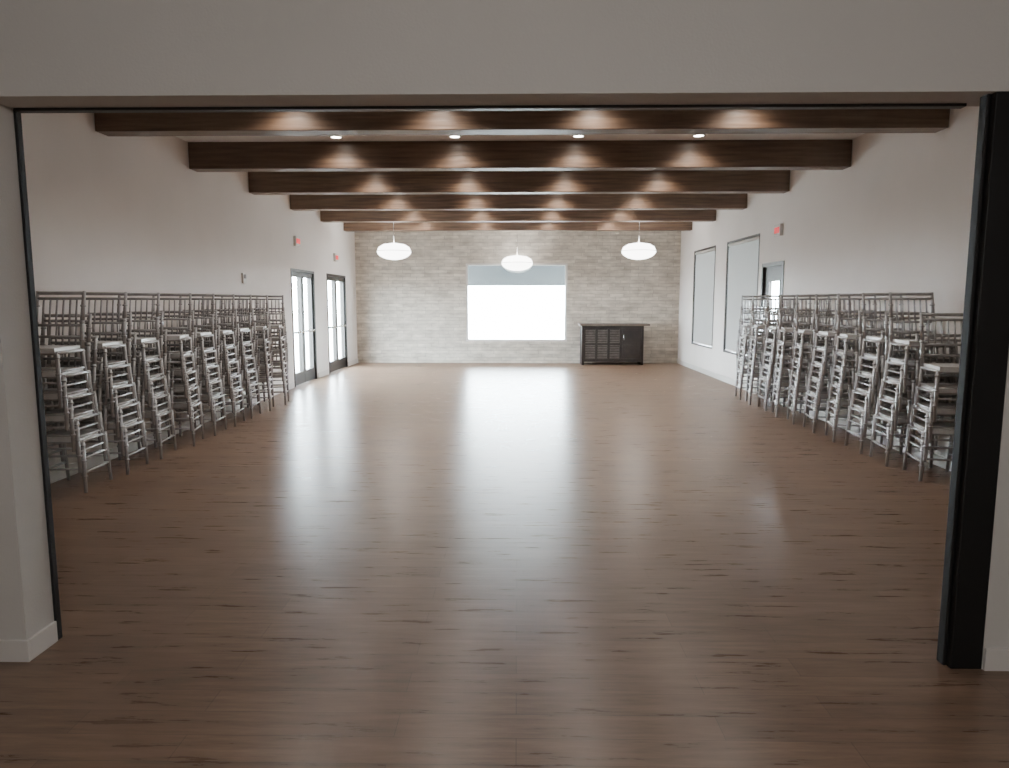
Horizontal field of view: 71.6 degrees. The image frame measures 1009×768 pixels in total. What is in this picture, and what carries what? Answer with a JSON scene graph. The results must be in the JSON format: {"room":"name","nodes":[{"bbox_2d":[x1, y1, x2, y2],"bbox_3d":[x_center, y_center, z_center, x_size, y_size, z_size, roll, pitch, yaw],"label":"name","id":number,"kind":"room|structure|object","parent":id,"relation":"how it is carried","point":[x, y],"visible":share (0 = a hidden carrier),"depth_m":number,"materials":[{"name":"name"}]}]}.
{"room":"event hall","nodes":[
{"label":"event hall","id":0,"kind":"room"},
{"bbox_2d":[21,113,357,467],"bbox_3d":[-3.992,-1.435,10.496,0.160,3.550,14.760,0,7,1],"label":"wall","id":1,"kind":"structure","parent":0,"point":[129,214],"depth_m":7.98,"materials":[{"name":"white paint"}]},
{"bbox_2d":[49,358,357,483],"bbox_3d":[-3.904,0.273,10.700,0.016,0.110,14.760,0,7,1],"label":"baseboard","id":2,"kind":"structure","parent":1,"relation":"attached to","point":[55,475],"depth_m":7.74,"materials":[{"name":"paint"}]},
{"bbox_2d":[241,273,246,282],"bbox_3d":[-3.895,-1.583,10.467,0.034,0.150,0.120,0,7,1],"label":"thermostat","id":3,"kind":"object","parent":1,"relation":"attached to","point":[243,275],"visible":1,"depth_m":10.41,"materials":[{"name":"paint"}]},
{"bbox_2d":[293,236,300,246],"bbox_3d":[-3.839,-2.641,12.948,0.055,0.180,0.260,0,7,1],"label":"exit sign","id":4,"kind":"object","parent":1,"relation":"attached to","point":[296,239],"visible":1,"depth_m":12.85,"materials":[{"name":"paint"}]},
{"bbox_2d":[290,268,317,386],"bbox_3d":[-3.900,-1.102,13.511,0.160,2.170,1.450,0,7,1],"label":"door","id":5,"kind":"structure","parent":1,"relation":"in","point":[304,375],"depth_m":13.57,"materials":[{"name":"brown metal"}]},
{"bbox_2d":[333,253,338,261],"bbox_3d":[-3.789,-2.845,15.743,0.055,0.180,0.260,0,7,1],"label":"exit sign","id":6,"kind":"object","parent":1,"relation":"attached to","point":[335,255],"visible":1,"depth_m":15.62,"materials":[{"name":"paint"}]},
{"bbox_2d":[326,273,347,373],"bbox_3d":[-3.855,-1.400,15.993,0.160,2.170,1.650,0,7,1],"label":"door","id":7,"kind":"structure","parent":1,"relation":"in","point":[337,363],"depth_m":16.07,"materials":[{"name":"brown metal"}]},
{"bbox_2d":[0,363,1008,767],"bbox_3d":[0.133,0.751,7.592,8.600,0.100,21.300,0,7,1],"label":"floor","id":8,"kind":"structure","parent":0,"point":[382,565],"depth_m":3.84,"materials":[{"name":"wood"}]},
{"bbox_2d":[36,291,112,492],"bbox_3d":[-3.703,0.067,5.847,0.442,1.676,0.764,0,7,-2],"label":"chairs","id":9,"kind":"object","parent":8,"relation":"on","point":[64,397],"visible":0.79,"depth_m":5.84,"materials":[{"name":"silver metal"}]},
{"bbox_2d":[58,292,148,474],"bbox_3d":[-3.685,-0.006,6.457,0.442,1.676,0.764,0,7,-3],"label":"chairs","id":10,"kind":"object","parent":8,"relation":"on","point":[118,422],"visible":0.7,"depth_m":6.45,"materials":[{"name":"silver metal"}]},
{"bbox_2d":[100,293,176,459],"bbox_3d":[-3.683,-0.079,7.068,0.442,1.676,0.764,-1,7,-5],"label":"chairs","id":11,"kind":"object","parent":8,"relation":"on","point":[153,411],"visible":0.65,"depth_m":7.06,"materials":[{"name":"silver metal"}]},
{"bbox_2d":[139,293,203,447],"bbox_3d":[-3.633,-0.152,7.679,0.442,1.676,0.764,-1,7,-9],"label":"chairs","id":12,"kind":"object","parent":8,"relation":"on","point":[183,372],"visible":0.65,"depth_m":7.67,"materials":[{"name":"silver metal"}]},
{"bbox_2d":[166,294,226,435],"bbox_3d":[-3.636,-0.226,8.289,0.442,1.676,0.764,0,7,-3],"label":"chairs","id":13,"kind":"object","parent":8,"relation":"on","point":[208,382],"visible":0.59,"depth_m":8.28,"materials":[{"name":"silver metal"}]},
{"bbox_2d":[198,294,244,426],"bbox_3d":[-3.634,-0.299,8.899,0.442,1.676,0.764,0,7,-4],"label":"chairs","id":14,"kind":"object","parent":8,"relation":"on","point":[235,345],"visible":0.61,"depth_m":8.89,"materials":[{"name":"silver metal"}]},
{"bbox_2d":[210,295,260,418],"bbox_3d":[-3.640,-0.372,9.510,0.442,1.676,0.764,0,7,-2],"label":"chairs","id":15,"kind":"object","parent":8,"relation":"on","point":[247,384],"visible":0.57,"depth_m":9.50,"materials":[{"name":"silver metal"}]},
{"bbox_2d":[238,295,273,411],"bbox_3d":[-3.615,-0.445,10.122,0.442,1.676,0.764,-1,7,-10],"label":"chairs","id":16,"kind":"object","parent":8,"relation":"on","point":[267,367],"visible":0.59,"depth_m":10.11,"materials":[{"name":"silver metal"}]},
{"bbox_2d":[256,295,289,405],"bbox_3d":[-3.582,-0.518,10.731,0.442,1.676,0.764,-1,7,-9],"label":"chairs","id":17,"kind":"object","parent":8,"relation":"on","point":[282,349],"visible":0.65,"depth_m":10.72,"materials":[{"name":"silver metal"}]},
{"bbox_2d":[578,323,649,364],"bbox_3d":[2.712,-1.000,17.485,1.720,1.020,0.550,0,7,1],"label":"base cabinet","id":18,"kind":"object","parent":8,"relation":"on","point":[599,342],"visible":1,"depth_m":17.26,"materials":[{"name":"brown wood"}]},
{"bbox_2d":[735,295,773,399],"bbox_3d":[4.018,-0.585,11.281,0.442,1.676,0.764,1,7,7],"label":"chairs","id":19,"kind":"object","parent":8,"relation":"on","point":[740,361],"visible":0.52,"depth_m":11.28,"materials":[{"name":"silver metal"}]},
{"bbox_2d":[746,295,779,404],"bbox_3d":[3.989,-0.517,10.716,0.442,1.676,0.764,1,7,10],"label":"chairs","id":20,"kind":"object","parent":8,"relation":"on","point":[753,335],"visible":0.41,"depth_m":10.71,"materials":[{"name":"silver metal"}]},
{"bbox_2d":[758,295,804,410],"bbox_3d":[4.003,-0.449,10.149,0.442,1.676,0.764,1,7,5],"label":"chairs","id":21,"kind":"object","parent":8,"relation":"on","point":[764,353],"visible":0.59,"depth_m":10.15,"materials":[{"name":"silver metal"}]},
{"bbox_2d":[772,295,817,417],"bbox_3d":[3.963,-0.381,9.585,0.442,1.676,0.764,1,7,12],"label":"chairs","id":22,"kind":"object","parent":8,"relation":"on","point":[780,356],"visible":0.58,"depth_m":9.58,"materials":[{"name":"silver metal"}]},
{"bbox_2d":[787,294,831,425],"bbox_3d":[3.956,-0.313,9.019,0.442,1.676,0.764,1,7,11],"label":"chairs","id":23,"kind":"object","parent":8,"relation":"on","point":[799,375],"visible":0.61,"depth_m":9.02,"materials":[{"name":"silver metal"}]},
{"bbox_2d":[803,294,852,433],"bbox_3d":[3.957,-0.245,8.452,0.442,1.676,0.764,1,7,6],"label":"chairs","id":24,"kind":"object","parent":8,"relation":"on","point":[821,380],"visible":0.57,"depth_m":8.45,"materials":[{"name":"silver metal"}]},
{"bbox_2d":[825,293,884,441],"bbox_3d":[3.949,-0.177,7.888,0.442,1.676,0.764,1,7,12],"label":"chairs","id":25,"kind":"object","parent":8,"relation":"on","point":[841,386],"visible":0.59,"depth_m":7.89,"materials":[{"name":"silver metal"}]},
{"bbox_2d":[845,293,919,454],"bbox_3d":[3.944,-0.109,7.320,0.442,1.676,0.764,1,7,5],"label":"chairs","id":26,"kind":"object","parent":8,"relation":"on","point":[859,375],"visible":0.59,"depth_m":7.32,"materials":[{"name":"silver metal"}]},
{"bbox_2d":[869,292,954,467],"bbox_3d":[3.914,-0.042,6.755,0.442,1.676,0.764,1,7,7],"label":"chairs","id":27,"kind":"object","parent":8,"relation":"on","point":[896,401],"visible":0.57,"depth_m":6.74,"materials":[{"name":"silver metal"}]},
{"bbox_2d":[903,313,962,480],"bbox_3d":[3.923,0.116,6.233,0.442,1.488,0.698,1,7,11],"label":"chairs","id":28,"kind":"object","parent":8,"relation":"on","point":[930,427],"visible":0.68,"depth_m":6.26,"materials":[{"name":"silver metal"}]},
{"bbox_2d":[0,0,1008,668],"bbox_3d":[0.054,-0.584,2.981,8.520,3.650,0.220,0,7,1],"label":"wall","id":29,"kind":"structure","parent":0,"point":[54,53],"depth_m":2.79,"materials":[{"name":"paint"}]},
{"bbox_2d":[13,111,61,639],"bbox_3d":[-2.118,0.011,3.185,0.012,2.420,0.035,0,7,1],"label":"trim","id":30,"kind":"structure","parent":29,"relation":"attached to","point":[17,116],"depth_m":3.17,"materials":[{"name":"black metal"}]},
{"bbox_2d":[13,103,966,112],"bbox_3d":[-0.086,-1.179,2.993,4.052,0.012,0.040,0,7,1],"label":"door track","id":31,"kind":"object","parent":29,"relation":"attached to","point":[912,105],"depth_m":2.99,"materials":[{"name":"brown metal"}]},
{"bbox_2d":[0,621,1008,670],"bbox_3d":[0.053,1.181,3.166,8.160,0.100,0.199,0,7,1],"label":"baseboard","id":32,"kind":"structure","parent":29,"relation":"attached to","point":[994,659],"depth_m":3.11,"materials":[{"name":"paint"}]},
{"bbox_2d":[937,91,1008,668],"bbox_3d":[2.008,0.038,2.960,0.150,2.420,0.100,0,7,1],"label":"folding partition","id":33,"kind":"structure","parent":29,"relation":"attached to","point":[984,350],"depth_m":2.93,"materials":[{"name":"black metal"}]},
{"bbox_2d":[355,231,680,362],"bbox_3d":[0.320,-2.315,17.828,8.520,3.550,0.160,0,7,1],"label":"wall","id":34,"kind":"structure","parent":0,"point":[410,309],"depth_m":17.74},
{"bbox_2d":[466,263,566,340],"bbox_3d":[0.305,-2.075,17.847,2.570,1.970,0.100,0,7,1],"label":"window","id":35,"kind":"structure","parent":34,"relation":"in","point":[467,264],"depth_m":17.80,"materials":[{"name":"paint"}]},
{"bbox_2d":[176,133,864,141],"bbox_3d":[0.189,-3.248,10.285,8.520,0.100,14.920,0,7,1],"label":"ceiling","id":36,"kind":"structure","parent":0,"point":[802,136],"depth_m":8.46,"materials":[{"name":"paint"}]},
{"bbox_2d":[329,135,342,138],"bbox_3d":[-2.025,-2.967,8.414,0.170,0.010,0.170,0,7,1],"label":"recessed light","id":37,"kind":"object","parent":36,"relation":"in","point":[330,136],"visible":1,"depth_m":8.41,"materials":[{"name":"paint"}]},
{"bbox_2d":[377,222,410,260],"bbox_3d":[-2.486,-3.313,15.714,0.776,1.065,0.776,0,7,1],"label":"pendant light","id":38,"kind":"object","parent":36,"relation":"hanging from","point":[392,251],"visible":0.87,"depth_m":15.49,"materials":[{"name":"white glass"}]},
{"bbox_2d":[448,135,461,138],"bbox_3d":[-0.596,-2.964,8.389,0.170,0.010,0.170,0,7,1],"label":"recessed light","id":39,"kind":"object","parent":36,"relation":"in","point":[449,136],"visible":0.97,"depth_m":8.38,"materials":[{"name":"paint"}]},
{"bbox_2d":[502,255,532,270],"bbox_3d":[0.308,-3.373,17.017,0.776,1.255,0.776,0,7,1],"label":"pendant light","id":40,"kind":"object","parent":36,"relation":"hanging from","point":[516,262],"visible":0.91,"depth_m":16.80,"materials":[{"name":"white glass"}]},
{"bbox_2d":[320,210,715,222],"bbox_3d":[0.265,-3.550,14.589,8.196,0.325,0.220,0,7,1],"label":"ceiling beam","id":41,"kind":"structure","parent":36,"relation":"attached to","point":[436,215],"depth_m":14.49,"materials":[{"name":"brown wood"}]},
{"bbox_2d":[343,222,692,231],"bbox_3d":[0.300,-3.784,16.534,8.196,0.325,0.220,0,7,1],"label":"ceiling beam","id":42,"kind":"structure","parent":36,"relation":"attached to","point":[358,226],"depth_m":16.44,"materials":[{"name":"brown wood"}]},
{"bbox_2d":[290,194,746,210],"bbox_3d":[0.231,-3.317,12.643,8.196,0.325,0.220,0,7,1],"label":"ceiling beam","id":43,"kind":"structure","parent":36,"relation":"attached to","point":[396,202],"depth_m":12.54,"materials":[{"name":"brown wood"}]},
{"bbox_2d":[248,170,789,194],"bbox_3d":[0.196,-3.083,10.697,8.196,0.325,0.220,0,7,1],"label":"ceiling beam","id":44,"kind":"structure","parent":36,"relation":"attached to","point":[657,181],"depth_m":10.59,"materials":[{"name":"brown wood"}]},
{"bbox_2d":[188,139,852,171],"bbox_3d":[0.161,-2.850,8.751,8.196,0.325,0.220,0,7,1],"label":"ceiling beam","id":45,"kind":"structure","parent":36,"relation":"attached to","point":[593,155],"depth_m":8.65,"materials":[{"name":"brown wood"}]},
{"bbox_2d":[94,109,949,135],"bbox_3d":[0.126,-2.617,6.806,8.196,0.325,0.220,0,7,1],"label":"ceiling beam","id":46,"kind":"structure","parent":36,"relation":"attached to","point":[813,120],"depth_m":6.72,"materials":[{"name":"brown wood"}]},
{"bbox_2d":[571,134,585,137],"bbox_3d":[0.884,-2.961,8.363,0.170,0.010,0.170,0,7,1],"label":"recessed light","id":47,"kind":"object","parent":36,"relation":"in","point":[574,135],"visible":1,"depth_m":8.36,"materials":[{"name":"paint"}]},
{"bbox_2d":[621,222,655,259],"bbox_3d":[3.003,-3.301,15.617,0.776,1.065,0.776,0,7,1],"label":"pendant light","id":48,"kind":"object","parent":36,"relation":"hanging from","point":[637,251],"visible":0.91,"depth_m":15.39,"materials":[{"name":"white glass"}]},
{"bbox_2d":[691,134,705,137],"bbox_3d":[2.314,-2.958,8.337,0.170,0.010,0.170,0,7,1],"label":"recessed light","id":49,"kind":"object","parent":36,"relation":"in","point":[693,135],"visible":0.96,"depth_m":8.33,"materials":[{"name":"paint"}]},
{"bbox_2d":[677,106,978,458],"bbox_3d":[4.367,-1.418,10.349,0.160,3.550,14.760,0,7,1],"label":"wall","id":50,"kind":"structure","parent":0,"point":[897,219],"depth_m":8.15,"materials":[{"name":"white paint"}]},
{"bbox_2d":[691,245,715,348],"bbox_3d":[4.423,-1.901,15.432,0.108,2.140,1.750,0,7,1],"label":"window","id":51,"kind":"structure","parent":50,"relation":"in","point":[704,259],"depth_m":15.50,"materials":[{"name":"white glass"}]},
{"bbox_2d":[723,233,759,356],"bbox_3d":[4.377,-1.592,12.851,0.108,2.140,1.850,0,7,1],"label":"window","id":52,"kind":"structure","parent":50,"relation":"in","point":[742,261],"depth_m":13.06,"materials":[{"name":"white glass"}]},
{"bbox_2d":[756,261,784,399],"bbox_3d":[4.343,-0.856,11.338,0.160,2.200,0.970,0,7,1],"label":"door","id":53,"kind":"structure","parent":50,"relation":"in","point":[773,271],"depth_m":11.45,"materials":[{"name":"brown metal"}]},
{"bbox_2d":[774,224,782,236],"bbox_3d":[4.271,-2.397,10.918,0.055,0.180,0.260,0,7,1],"label":"exit sign","id":54,"kind":"object","parent":50,"relation":"attached to","point":[778,229],"visible":1,"depth_m":10.85,"materials":[{"name":"paint"}]},
{"bbox_2d":[677,359,951,470],"bbox_3d":[4.279,0.290,10.555,0.016,0.110,14.760,0,7,1],"label":"baseboard","id":55,"kind":"structure","parent":50,"relation":"attached to","point":[915,452],"depth_m":8.86,"materials":[{"name":"paint"}]},
{"label":"outside","id":56,"kind":"structure","parent":0,"visible":0},
{"bbox_2d":[294,314,776,371],"bbox_3d":[0.534,-1.775,29.997,120.000,0.180,120.000,0,7,1],"label":"ground","id":57,"kind":"structure","parent":56,"point":[480,326],"depth_m":44.17,"materials":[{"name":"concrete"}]},
{"bbox_2d":[468,266,564,285],"bbox_3d":[0.340,-1.974,18.978,10.000,2.840,2.038,0,7,1],"label":"porch roof","id":58,"kind":"structure","parent":57,"relation":"on","point":[477,275],"depth_m":19.68,"materials":[{"name":"paint"}]}
]}

